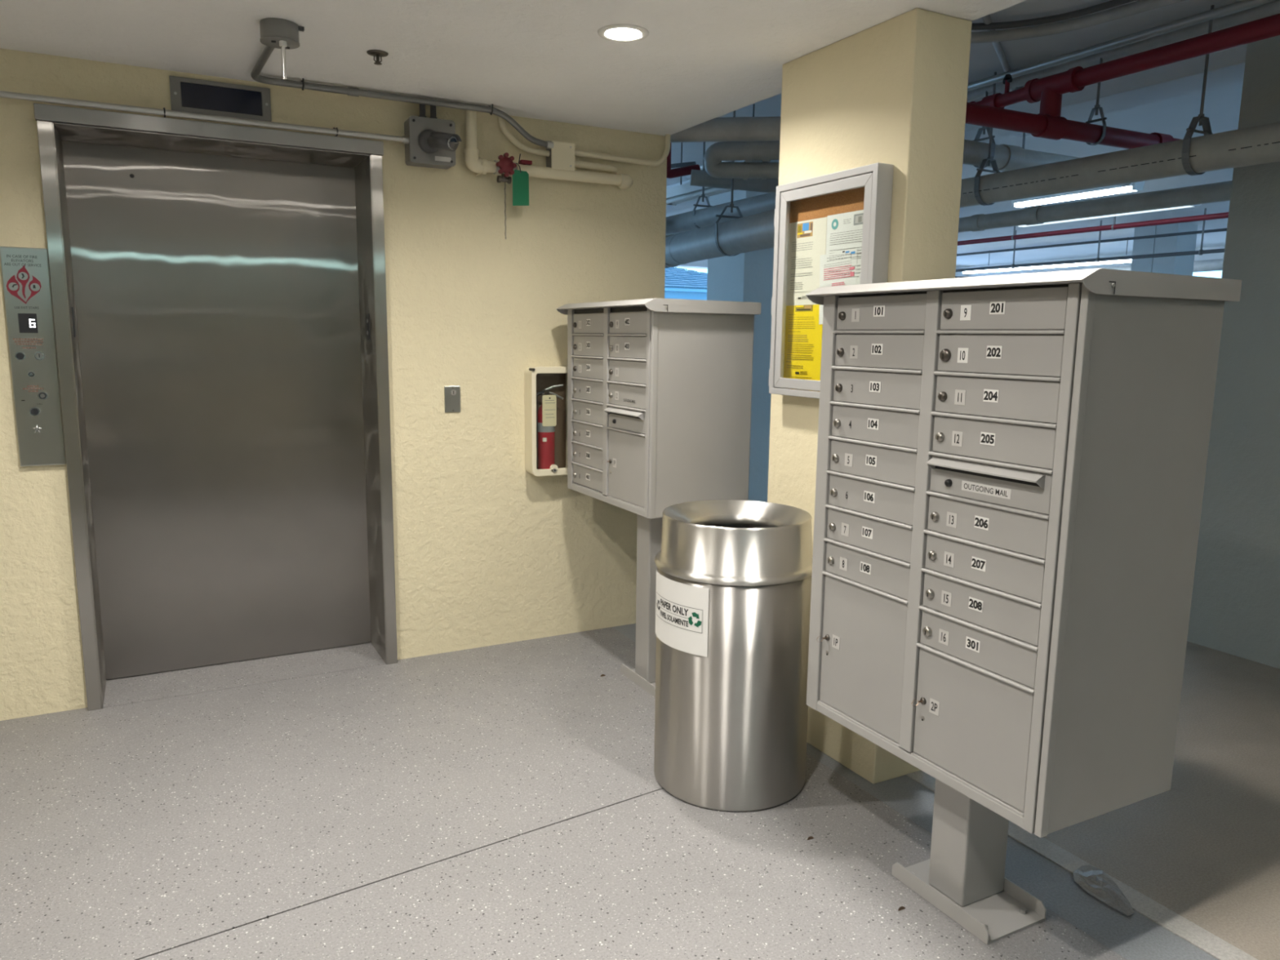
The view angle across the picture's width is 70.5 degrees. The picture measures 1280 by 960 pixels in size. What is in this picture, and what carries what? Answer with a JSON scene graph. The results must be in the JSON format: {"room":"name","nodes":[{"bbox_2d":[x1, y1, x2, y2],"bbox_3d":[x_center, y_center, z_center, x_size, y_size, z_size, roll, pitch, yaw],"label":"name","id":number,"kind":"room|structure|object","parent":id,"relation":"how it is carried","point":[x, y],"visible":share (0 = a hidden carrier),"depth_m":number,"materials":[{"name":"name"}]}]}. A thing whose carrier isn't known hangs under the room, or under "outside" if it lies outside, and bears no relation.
{"room":"elevator lobby","nodes":[
{"label":"elevator lobby","id":0,"kind":"room"},
{"bbox_2d":[0,48,666,720],"bbox_3d":[-2.355,-0.308,3.344,5.435,2.379,0.300,-4,10,-28],"label":"wall","id":1,"kind":"structure","parent":0,"point":[489,550],"depth_m":3.99,"materials":[{"name":"beige paint"}]},
{"bbox_2d":[0,246,66,466],"bbox_3d":[-2.167,-0.434,3.236,0.141,0.772,0.031,-4,10,-28],"label":"panel","id":2,"kind":"object","parent":1,"relation":"attached to","point":[25,271],"visible":1,"depth_m":3.23,"materials":[{"name":"metal"}]},
{"bbox_2d":[0,90,408,143],"bbox_3d":[-2.803,-1.263,2.728,4.190,0.044,0.081,-4,10,-28],"label":"conduit","id":3,"kind":"object","parent":1,"relation":"attached to","point":[405,140],"visible":0.9,"depth_m":3.31,"materials":[{"name":"silver metal"}]},
{"bbox_2d":[33,102,397,711],"bbox_3d":[-1.653,-0.261,3.700,1.200,2.213,0.352,-4,10,-28],"label":"door","id":4,"kind":"structure","parent":1,"relation":"in","point":[219,290],"depth_m":3.78,"materials":[{"name":"metal"}]},
{"bbox_2d":[168,75,271,121],"bbox_3d":[-1.572,-1.430,3.402,0.344,0.122,0.013,-4,10,-28],"label":"panel","id":5,"kind":"object","parent":1,"relation":"attached to","point":[187,95],"visible":0.91,"depth_m":3.40,"materials":[{"name":"grey plastic"}]},
{"bbox_2d":[404,115,462,168],"bbox_3d":[-0.830,-1.379,3.670,0.189,0.181,0.256,-4,10,-28],"label":"security camera","id":6,"kind":"object","parent":1,"relation":"attached to","point":[433,143],"visible":1,"depth_m":3.68,"materials":[{"name":"grey plastic"}]},
{"bbox_2d":[418,103,426,117],"bbox_3d":[-0.892,-1.511,3.711,0.032,0.079,0.032,-4,10,-28],"label":"conduit","id":7,"kind":"object","parent":6,"relation":"on","point":[422,107],"visible":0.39,"depth_m":3.70,"materials":[{"name":"grey metal"}]},
{"bbox_2d":[429,105,437,118],"bbox_3d":[-0.852,-1.514,3.732,0.032,0.079,0.032,-4,10,-28],"label":"conduit","id":8,"kind":"object","parent":6,"relation":"on","point":[433,108],"visible":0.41,"depth_m":3.72,"materials":[{"name":"grey metal"}]},
{"bbox_2d":[444,386,460,412],"bbox_3d":[-0.824,-0.355,3.982,0.071,0.115,0.013,-4,10,-28],"label":"switch","id":9,"kind":"object","parent":1,"relation":"attached to","point":[451,393],"visible":1,"depth_m":3.98,"materials":[{"name":"metal"}]},
{"bbox_2d":[524,366,567,476],"bbox_3d":[-0.416,-0.271,4.159,0.220,0.496,0.111,-4,10,-28],"label":"fire extinguisher cabinet","id":10,"kind":"object","parent":1,"relation":"attached to","point":[536,379],"visible":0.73,"depth_m":4.16,"materials":[{"name":"beige plastic"}]},
{"bbox_2d":[536,384,563,469],"bbox_3d":[-0.423,-0.237,4.169,0.140,0.407,0.082,-4,10,-28],"label":"fire extinguisher","id":11,"kind":"object","parent":10,"relation":"in","point":[546,415],"visible":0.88,"depth_m":4.13,"materials":[{"name":"red metal"}]},
{"bbox_2d":[463,110,632,189],"bbox_3d":[-0.387,-1.454,3.991,0.804,0.267,0.092,-4,10,-28],"label":"drain pipe","id":12,"kind":"object","parent":1,"relation":"attached to","point":[476,164],"visible":0.93,"depth_m":3.94,"materials":[{"name":"beige metal"}]},
{"bbox_2d":[493,152,532,239],"bbox_3d":[-0.545,-1.217,3.910,0.178,0.354,0.102,-4,10,-28],"label":"valve","id":13,"kind":"object","parent":12,"relation":"attached to","point":[505,166],"visible":0.99,"depth_m":3.84,"materials":[{"name":"red metal"}]},
{"bbox_2d":[512,153,528,205],"bbox_3d":[-0.529,-1.292,3.913,0.074,0.219,0.088,-4,10,-28],"label":"tag","id":14,"kind":"object","parent":13,"relation":"hanging from","point":[520,178],"visible":0.84,"depth_m":3.88,"materials":[{"name":"green plastic"}]},
{"bbox_2d":[546,140,574,170],"bbox_3d":[-0.354,-1.434,4.022,0.112,0.119,0.074,-4,10,-28],"label":"junction box","id":15,"kind":"object","parent":1,"relation":"attached to","point":[562,157],"visible":0.91,"depth_m":3.99,"materials":[{"name":"beige metal"}]},
{"bbox_2d":[574,160,617,174],"bbox_3d":[-0.210,-1.416,4.120,0.236,0.048,0.056,-4,10,-28],"label":"conduit","id":16,"kind":"object","parent":1,"relation":"attached to","point":[611,169],"visible":0.92,"depth_m":4.10,"materials":[{"name":"beige metal"}]},
{"bbox_2d":[574,133,671,166],"bbox_3d":[-0.084,-1.535,4.159,0.511,0.151,0.025,-4,10,-28],"label":"conduit","id":17,"kind":"object","parent":1,"relation":"attached to","point":[577,153],"visible":0.96,"depth_m":4.18,"materials":[{"name":"beige metal"}]},
{"bbox_2d":[0,0,1026,136],"bbox_3d":[-0.995,-1.330,0.466,5.585,0.571,6.300,-4,10,-28],"label":"ceiling","id":18,"kind":"structure","parent":0,"point":[699,61],"depth_m":2.96,"materials":[{"name":"paint"}]},
{"bbox_2d":[259,17,304,79],"bbox_3d":[-1.117,-1.327,2.812,0.115,0.168,0.115,5,10,26],"label":"junction box","id":19,"kind":"object","parent":18,"relation":"attached to","point":[282,34],"visible":1,"depth_m":2.77,"materials":[{"name":"grey plastic"}]},
{"bbox_2d":[366,49,388,65],"bbox_3d":[-0.891,-1.433,3.078,0.072,0.037,0.072,-4,10,-28],"label":"sprinkler","id":20,"kind":"object","parent":18,"relation":"attached to","point":[377,53],"visible":1,"depth_m":3.07,"materials":[{"name":"grey metal"}]},
{"bbox_2d":[250,45,553,149],"bbox_3d":[-0.967,-1.458,3.542,0.508,0.134,1.381,7,11,34],"label":"conduit","id":21,"kind":"object","parent":18,"relation":"attached to","point":[267,51],"visible":0.98,"depth_m":3.54,"materials":[{"name":"grey metal"}]},
{"bbox_2d":[497,115,549,156],"bbox_3d":[-0.506,-1.502,3.938,0.236,0.161,0.027,-4,10,-28],"label":"conduit","id":22,"kind":"object","parent":18,"relation":"attached to","point":[501,122],"visible":0.92,"depth_m":3.92,"materials":[{"name":"beige metal"}]},
{"bbox_2d":[597,23,648,42],"bbox_3d":[-0.052,-1.400,2.842,0.162,0.008,0.162,-4,10,-28],"label":"recessed light","id":23,"kind":"object","parent":18,"relation":"in","point":[621,33],"visible":1,"depth_m":2.83,"materials":[{"name":"white paint"}]},
{"bbox_2d":[670,116,781,142],"bbox_3d":[0.534,-1.685,4.350,0.798,0.112,0.116,2,9,7],"label":"drain pipe","id":24,"kind":"object","parent":18,"relation":"attached to","point":[735,128],"visible":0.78,"depth_m":4.32,"materials":[{"name":"grey metal"}]},
{"bbox_2d":[0,623,1279,959],"bbox_3d":[2.892,0.666,6.159,22.000,0.311,18.000,-4,10,-28],"label":"floor","id":25,"kind":"structure","parent":0,"point":[505,801],"depth_m":2.62,"materials":[{"name":"grey concrete"}]},
{"bbox_2d":[555,297,761,697],"bbox_3d":[0.042,0.044,3.903,0.520,1.587,0.830,-4,10,-28],"label":"mailbox","id":26,"kind":"object","parent":25,"relation":"on","point":[660,389],"visible":0.98,"depth_m":3.56,"materials":[{"name":"grey metal"}]},
{"bbox_2d":[604,407,644,420],"bbox_3d":[-0.066,-0.263,3.591,0.027,0.028,0.301,-4,10,-28],"label":"hood","id":27,"kind":"object","parent":26,"relation":"attached to","point":[612,413],"depth_m":3.59,"materials":[{"name":"grey metal"}]},
{"bbox_2d":[653,499,812,811],"bbox_3d":[0.302,0.542,2.951,0.518,0.886,0.518,-4,10,-28],"label":"trash can","id":28,"kind":"object","parent":25,"relation":"on","point":[733,588],"visible":0.97,"depth_m":2.75,"materials":[{"name":"metal"}]},
{"bbox_2d":[706,160,773,502],"bbox_3d":[0.934,-1.182,7.640,0.550,2.850,0.550,-4,10,-28],"label":"column","id":29,"kind":"structure","parent":25,"relation":"on","point":[746,277],"depth_m":7.39,"materials":[{"name":"paint"}]},
{"bbox_2d":[958,180,1231,232],"bbox_3d":[2.187,-1.682,5.938,0.110,0.110,3.450,-4,10,-28],"label":"drain pipe","id":30,"kind":"object","parent":29,"relation":"attached to","point":[1219,192],"visible":0.77,"depth_m":5.09,"materials":[{"name":"white plastic"}]},
{"bbox_2d":[767,8,972,783],"bbox_3d":[0.727,-0.231,3.106,0.223,2.379,0.637,-4,10,-28],"label":"column","id":31,"kind":"structure","parent":25,"relation":"on","point":[894,91],"depth_m":2.77,"materials":[{"name":"beige paint"}]},
{"bbox_2d":[768,162,893,398],"bbox_3d":[0.608,-0.626,2.972,0.062,0.713,0.510,-4,10,-28],"label":"bulletin board","id":32,"kind":"object","parent":31,"relation":"attached to","point":[868,188],"visible":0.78,"depth_m":2.94,"materials":[{"name":"silver metal"}]},
{"bbox_2d":[783,304,822,380],"bbox_3d":[0.558,-0.471,3.119,0.003,0.279,0.208,-4,10,-28],"label":"paper notice","id":33,"kind":"object","parent":32,"relation":"attached to","point":[803,331],"visible":1,"depth_m":3.12,"materials":[{"name":"yellow paper"}]},
{"bbox_2d":[786,217,826,306],"bbox_3d":[0.561,-0.738,3.078,0.002,0.281,0.210,-4,10,-28],"label":"paper notice","id":34,"kind":"object","parent":32,"relation":"attached to","point":[806,238],"visible":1,"depth_m":3.08,"materials":[{"name":"beige paper"}]},
{"bbox_2d":[818,248,857,324],"bbox_3d":[0.640,-0.624,2.938,0.003,0.234,0.191,-4,10,-28],"label":"paper notice","id":35,"kind":"object","parent":32,"relation":"attached to","point":[825,262],"visible":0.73,"depth_m":2.93,"materials":[{"name":"white paper"}]},
{"bbox_2d":[825,209,863,284],"bbox_3d":[0.658,-0.711,2.895,0.003,0.280,0.204,-4,10,-28],"label":"paper notice","id":36,"kind":"object","parent":32,"relation":"attached to","point":[844,230],"visible":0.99,"depth_m":2.89,"materials":[{"name":"white paper"}]},
{"bbox_2d":[805,268,1241,944],"bbox_3d":[0.872,0.301,2.340,0.529,1.587,0.844,-4,10,-28],"label":"mailbox","id":37,"kind":"object","parent":25,"relation":"on","point":[1011,468],"visible":1,"depth_m":2.04,"materials":[{"name":"grey metal"}]},
{"bbox_2d":[925,457,1045,488],"bbox_3d":[0.763,-0.017,2.020,0.027,0.028,0.307,-4,10,-28],"label":"hood","id":38,"kind":"object","parent":37,"relation":"attached to","point":[988,472],"depth_m":2.01,"materials":[{"name":"grey metal"}]},
{"bbox_2d":[1130,222,1197,275],"bbox_3d":[6.381,-1.680,11.238,0.380,2.850,0.550,-4,10,-28],"label":"column","id":39,"kind":"structure","parent":25,"relation":"on","point":[1179,264],"depth_m":10.88,"materials":[{"name":"paint"}]},
{"bbox_2d":[671,161,696,168],"bbox_3d":[-0.015,-2.182,6.362,0.918,0.028,0.028,6,11,32],"label":"conduit","id":40,"kind":"object","parent":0,"point":[690,163],"visible":0.29,"depth_m":6.16,"materials":[{"name":"grey"}]},
{"bbox_2d":[665,191,776,235],"bbox_3d":[0.486,-1.664,5.685,0.119,0.119,2.701,-4,10,-26],"label":"drain pipe","id":41,"kind":"object","parent":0,"point":[704,217],"visible":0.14,"depth_m":5.61,"materials":[{"name":"grey metal"}]},
{"bbox_2d":[689,169,778,192],"bbox_3d":[0.663,-1.751,5.319,0.750,0.120,0.148,-1,9,-11],"label":"drain pipe","id":42,"kind":"object","parent":41,"relation":"attached to","point":[698,177],"visible":0.57,"depth_m":5.25,"materials":[{"name":"grey metal"}]},
{"bbox_2d":[703,141,779,180],"bbox_3d":[0.694,-1.668,4.709,0.727,0.194,0.162,2,9,9],"label":"drain pipe","id":43,"kind":"object","parent":41,"relation":"attached to","point":[748,151],"visible":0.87,"depth_m":4.71,"materials":[{"name":"grey metal"}]},
{"bbox_2d":[666,0,1279,266],"bbox_3d":[3.223,-2.434,5.654,22.500,0.300,18.300,-4,10,-28],"label":"ceiling","id":44,"kind":"structure","parent":0,"point":[1172,117],"depth_m":5.97,"materials":[{"name":"paint"}]},
{"bbox_2d":[666,142,700,178],"bbox_3d":[0.250,-2.048,5.437,0.252,0.470,0.052,-4,10,-28],"label":"sprinkler line","id":45,"kind":"object","parent":44,"relation":"hanging from","point":[685,171],"visible":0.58,"depth_m":5.43,"materials":[{"name":"red paint"}]},
{"bbox_2d":[693,142,712,228],"bbox_3d":[0.409,-1.981,5.821,0.140,0.718,0.023,-4,10,-28],"label":"hanger","id":46,"kind":"object","parent":44,"relation":"hanging from","point":[703,195],"visible":0.62,"depth_m":5.83,"materials":[{"name":"grey metal"}]},
{"bbox_2d":[666,103,755,205],"bbox_3d":[0.490,-2.121,5.939,0.150,0.475,1.230,-4,10,-28],"label":"light fixture","id":47,"kind":"object","parent":44,"relation":"hanging from","point":[684,193],"visible":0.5,"depth_m":6.19,"materials":[{"name":"white paint"}]},
{"bbox_2d":[715,110,742,256],"bbox_3d":[0.521,-1.744,5.082,0.208,0.952,0.023,-4,10,-28],"label":"hanger","id":48,"kind":"object","parent":44,"relation":"hanging from","point":[731,205],"visible":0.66,"depth_m":5.10,"materials":[{"name":"grey metal"}]},
{"bbox_2d":[665,208,774,267],"bbox_3d":[0.449,-1.772,5.262,0.260,0.952,2.049,-3,10,-22],"label":"drain pipe","id":49,"kind":"object","parent":48,"relation":"hanging from","point":[756,232],"visible":0.31,"depth_m":5.07,"materials":[{"name":"grey metal"}]},
{"bbox_2d":[675,259,968,276],"bbox_3d":[-1.028,-3.440,13.586,22.500,0.290,0.300,-4,10,-28],"label":"beam","id":50,"kind":"structure","parent":44,"relation":"attached to","point":[700,264],"depth_m":14.52,"materials":[{"name":"paint"}]},
{"bbox_2d":[666,44,1247,213],"bbox_3d":[0.461,-2.683,8.519,0.320,0.170,10.145,-4,10,-28],"label":"beam","id":51,"kind":"structure","parent":44,"relation":"attached to","point":[1226,67],"depth_m":4.53,"materials":[{"name":"paint"}]},
{"bbox_2d":[684,0,1279,179],"bbox_3d":[2.521,-1.949,3.807,0.060,0.060,9.000,-4,10,-28],"label":"conduit","id":52,"kind":"object","parent":44,"relation":"attached to","point":[1273,7],"visible":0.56,"depth_m":4.16,"materials":[{"name":"grey metal"}]},
{"bbox_2d":[973,90,995,168],"bbox_3d":[1.889,-1.954,4.961,0.030,0.467,0.144,-4,10,-28],"label":"hanger","id":53,"kind":"object","parent":44,"relation":"hanging from","point":[983,128],"visible":0.44,"depth_m":4.95,"materials":[{"name":"grey metal"}]},
{"bbox_2d":[962,139,1130,186],"bbox_3d":[2.136,-1.809,5.114,1.901,0.140,0.143,-4,10,-28],"label":"drain pipe","id":54,"kind":"object","parent":53,"relation":"hanging from","point":[1007,157],"visible":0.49,"depth_m":5.01,"materials":[{"name":"white plastic"}]},
{"bbox_2d":[973,71,1000,205],"bbox_3d":[1.883,-1.828,4.861,0.172,0.684,0.032,-4,10,-28],"label":"hanger","id":55,"kind":"object","parent":44,"relation":"hanging from","point":[976,184],"visible":0.73,"depth_m":4.87,"materials":[{"name":"grey metal"}]},
{"bbox_2d":[699,0,1277,169],"bbox_3d":[2.415,-1.942,3.751,0.040,0.040,9.000,-4,10,-28],"label":"conduit","id":56,"kind":"object","parent":44,"relation":"attached to","point":[1242,5],"visible":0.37,"depth_m":4.10,"materials":[{"name":"silver metal"}]},
{"bbox_2d":[982,14,1017,90],"bbox_3d":[1.669,-2.060,4.248,0.031,0.032,1.942,5,10,27],"label":"conduit","id":57,"kind":"object","parent":44,"relation":"attached to","point":[987,20],"visible":0.33,"depth_m":4.37,"materials":[{"name":"grey metal"}]},
{"bbox_2d":[1010,230,1016,268],"bbox_3d":[4.818,-2.964,11.648,0.060,0.480,0.020,-4,10,-28],"label":"rod","id":58,"kind":"object","parent":44,"relation":"hanging from","point":[1015,230],"visible":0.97,"depth_m":11.65,"materials":[{"name":"grey metal"}]},
{"bbox_2d":[1011,226,1015,239],"bbox_3d":[4.220,-2.844,10.198,0.060,0.280,0.020,-4,10,-28],"label":"rod","id":59,"kind":"object","parent":44,"relation":"hanging from","point":[1014,231],"visible":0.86,"depth_m":10.20,"materials":[{"name":"grey metal"}]},
{"bbox_2d":[1011,132,1031,148],"bbox_3d":[2.435,-2.211,5.783,0.240,0.200,0.200,-4,10,-28],"label":"sprinkler","id":60,"kind":"object","parent":44,"relation":"attached to","point":[1020,135],"visible":0.1,"depth_m":5.81,"materials":[{"name":"grey metal"}]},
{"bbox_2d":[960,236,1132,274],"bbox_3d":[6.027,-3.271,13.224,0.150,0.335,3.300,-4,10,-28],"label":"light fixture","id":61,"kind":"object","parent":44,"relation":"attached to","point":[1126,255],"visible":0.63,"depth_m":13.20,"materials":[{"name":"white paint"}]},
{"bbox_2d":[971,0,1136,30],"bbox_3d":[2.775,-1.706,2.187,0.489,0.038,4.852,-6,11,-35],"label":"conduit","id":62,"kind":"object","parent":44,"relation":"attached to","point":[1017,24],"visible":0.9,"depth_m":3.91,"materials":[{"name":"grey metal"}]},
{"bbox_2d":[970,0,1185,43],"bbox_3d":[2.805,-1.697,2.264,0.499,0.058,4.960,-6,11,-35],"label":"conduit","id":63,"kind":"object","parent":44,"relation":"attached to","point":[1141,6],"visible":0.8,"depth_m":3.92,"materials":[{"name":"grey metal"}]},
{"bbox_2d":[1011,181,1145,208],"bbox_3d":[3.903,-2.596,8.146,0.150,0.140,1.250,-4,10,-28],"label":"light fixture","id":64,"kind":"object","parent":44,"relation":"attached to","point":[1136,186],"visible":0.65,"depth_m":8.07,"materials":[{"name":"white paint"}]},
{"bbox_2d":[967,245,1225,276],"bbox_3d":[10.536,-2.692,9.580,0.300,0.230,17.750,-4,10,-28],"label":"beam","id":65,"kind":"structure","parent":44,"relation":"attached to","point":[1211,255],"depth_m":15.16,"materials":[{"name":"paint"}]},
{"bbox_2d":[1085,57,1106,145],"bbox_3d":[2.210,-1.857,4.366,0.023,0.464,0.106,-4,10,-28],"label":"hanger","id":66,"kind":"object","parent":44,"relation":"hanging from","point":[1097,105],"visible":0.76,"depth_m":4.36,"materials":[{"name":"grey metal"}]},
{"bbox_2d":[965,102,1181,149],"bbox_3d":[1.859,-1.655,4.210,2.151,0.114,0.107,-4,10,-28],"label":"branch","id":67,"kind":"object","parent":66,"relation":"hanging from","point":[1045,126],"visible":0.52,"depth_m":4.21,"materials":[{"name":"red paint"}]},
{"bbox_2d":[966,13,1279,117],"bbox_3d":[2.937,-1.512,2.324,0.105,0.269,5.900,-4,10,-28],"label":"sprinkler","id":68,"kind":"object","parent":67,"relation":"on","point":[1049,90],"visible":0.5,"depth_m":3.87,"materials":[{"name":"red paint"}]},
{"bbox_2d":[1095,220,1102,262],"bbox_3d":[5.381,-2.792,10.602,0.060,0.480,0.020,-4,10,-28],"label":"rod","id":69,"kind":"object","parent":44,"relation":"hanging from","point":[1100,235],"visible":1,"depth_m":10.60,"materials":[{"name":"grey metal"}]},
{"bbox_2d":[1015,204,1200,227],"bbox_3d":[4.622,-2.720,9.087,0.150,0.170,1.950,-4,10,-28],"label":"light fixture","id":70,"kind":"object","parent":44,"relation":"attached to","point":[1199,205],"visible":0.3,"depth_m":8.99,"materials":[{"name":"white paint"}]},
{"bbox_2d":[1111,216,1115,230],"bbox_3d":[4.809,-2.674,9.166,0.060,0.280,0.020,-4,10,-28],"label":"rod","id":71,"kind":"object","parent":44,"relation":"hanging from","point":[1114,217],"visible":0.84,"depth_m":9.17,"materials":[{"name":"grey metal"}]},
{"bbox_2d":[957,212,1228,245],"bbox_3d":[4.658,-2.608,9.440,0.052,0.052,3.601,-4,10,-29],"label":"sprinkler line","id":72,"kind":"object","parent":71,"relation":"hanging from","point":[1224,215],"visible":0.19,"depth_m":9.27,"materials":[{"name":"red paint"}]},
{"bbox_2d":[1181,4,1214,175],"bbox_3d":[2.413,-1.663,3.876,0.172,0.689,0.032,-4,10,-28],"label":"hanger","id":73,"kind":"object","parent":44,"relation":"hanging from","point":[1203,121],"visible":0.77,"depth_m":3.88,"materials":[{"name":"grey metal"}]},
{"bbox_2d":[665,121,1279,235],"bbox_3d":[2.396,-1.410,3.943,0.171,0.196,9.201,-4,10,-28],"label":"drain pipe","id":74,"kind":"object","parent":73,"relation":"hanging from","point":[1257,144],"visible":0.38,"depth_m":4.12,"materials":[{"name":"white plastic"}]},
{"bbox_2d":[1198,208,1206,255],"bbox_3d":[5.944,-2.620,9.557,0.060,0.480,0.020,-4,10,-28],"label":"rod","id":75,"kind":"object","parent":44,"relation":"hanging from","point":[1205,209],"visible":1,"depth_m":9.56,"materials":[{"name":"grey metal"}]},
{"bbox_2d":[955,248,1224,271],"bbox_3d":[5.167,-2.649,11.027,0.040,0.040,5.700,-4,10,-28],"label":"pipe","id":76,"kind":"object","parent":75,"relation":"hanging from","point":[1213,251],"visible":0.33,"depth_m":10.58,"materials":[{"name":"grey"}]},
{"bbox_2d":[956,227,1226,256],"bbox_3d":[5.377,-2.982,11.487,0.032,0.032,8.000,-4,10,-28],"label":"pipe","id":77,"kind":"object","parent":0,"point":[1225,228],"visible":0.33,"depth_m":11.01,"materials":[{"name":"grey"}]},
{"bbox_2d":[974,258,1223,276],"bbox_3d":[6.759,-3.059,13.367,0.149,0.169,6.000,-4,10,-28],"label":"pipe","id":78,"kind":"object","parent":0,"point":[1206,265],"visible":0.05,"depth_m":12.00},
{"bbox_2d":[1186,35,1279,668],"bbox_3d":[4.601,-0.086,0.990,0.300,2.850,7.605,-4,10,-28],"label":"wall","id":79,"kind":"structure","parent":0,"point":[1235,608],"depth_m":4.11,"materials":[{"name":"paint"}]},
{"label":"outside","id":80,"kind":"structure","parent":0,"visible":0},
{"bbox_3d":[-1.804,-0.461,14.920,70.000,0.290,100.000,-4,10,-28],"label":"ground","id":81,"kind":"structure","parent":80,"visible":0},
{"bbox_2d":[664,266,707,300],"bbox_3d":[-0.825,-4.148,25.142,7.500,3.834,6.650,-4,10,-28],"label":"house","id":82,"kind":"structure","parent":81,"relation":"on","point":[679,283],"depth_m":22.84,"materials":[{"name":"blue"}]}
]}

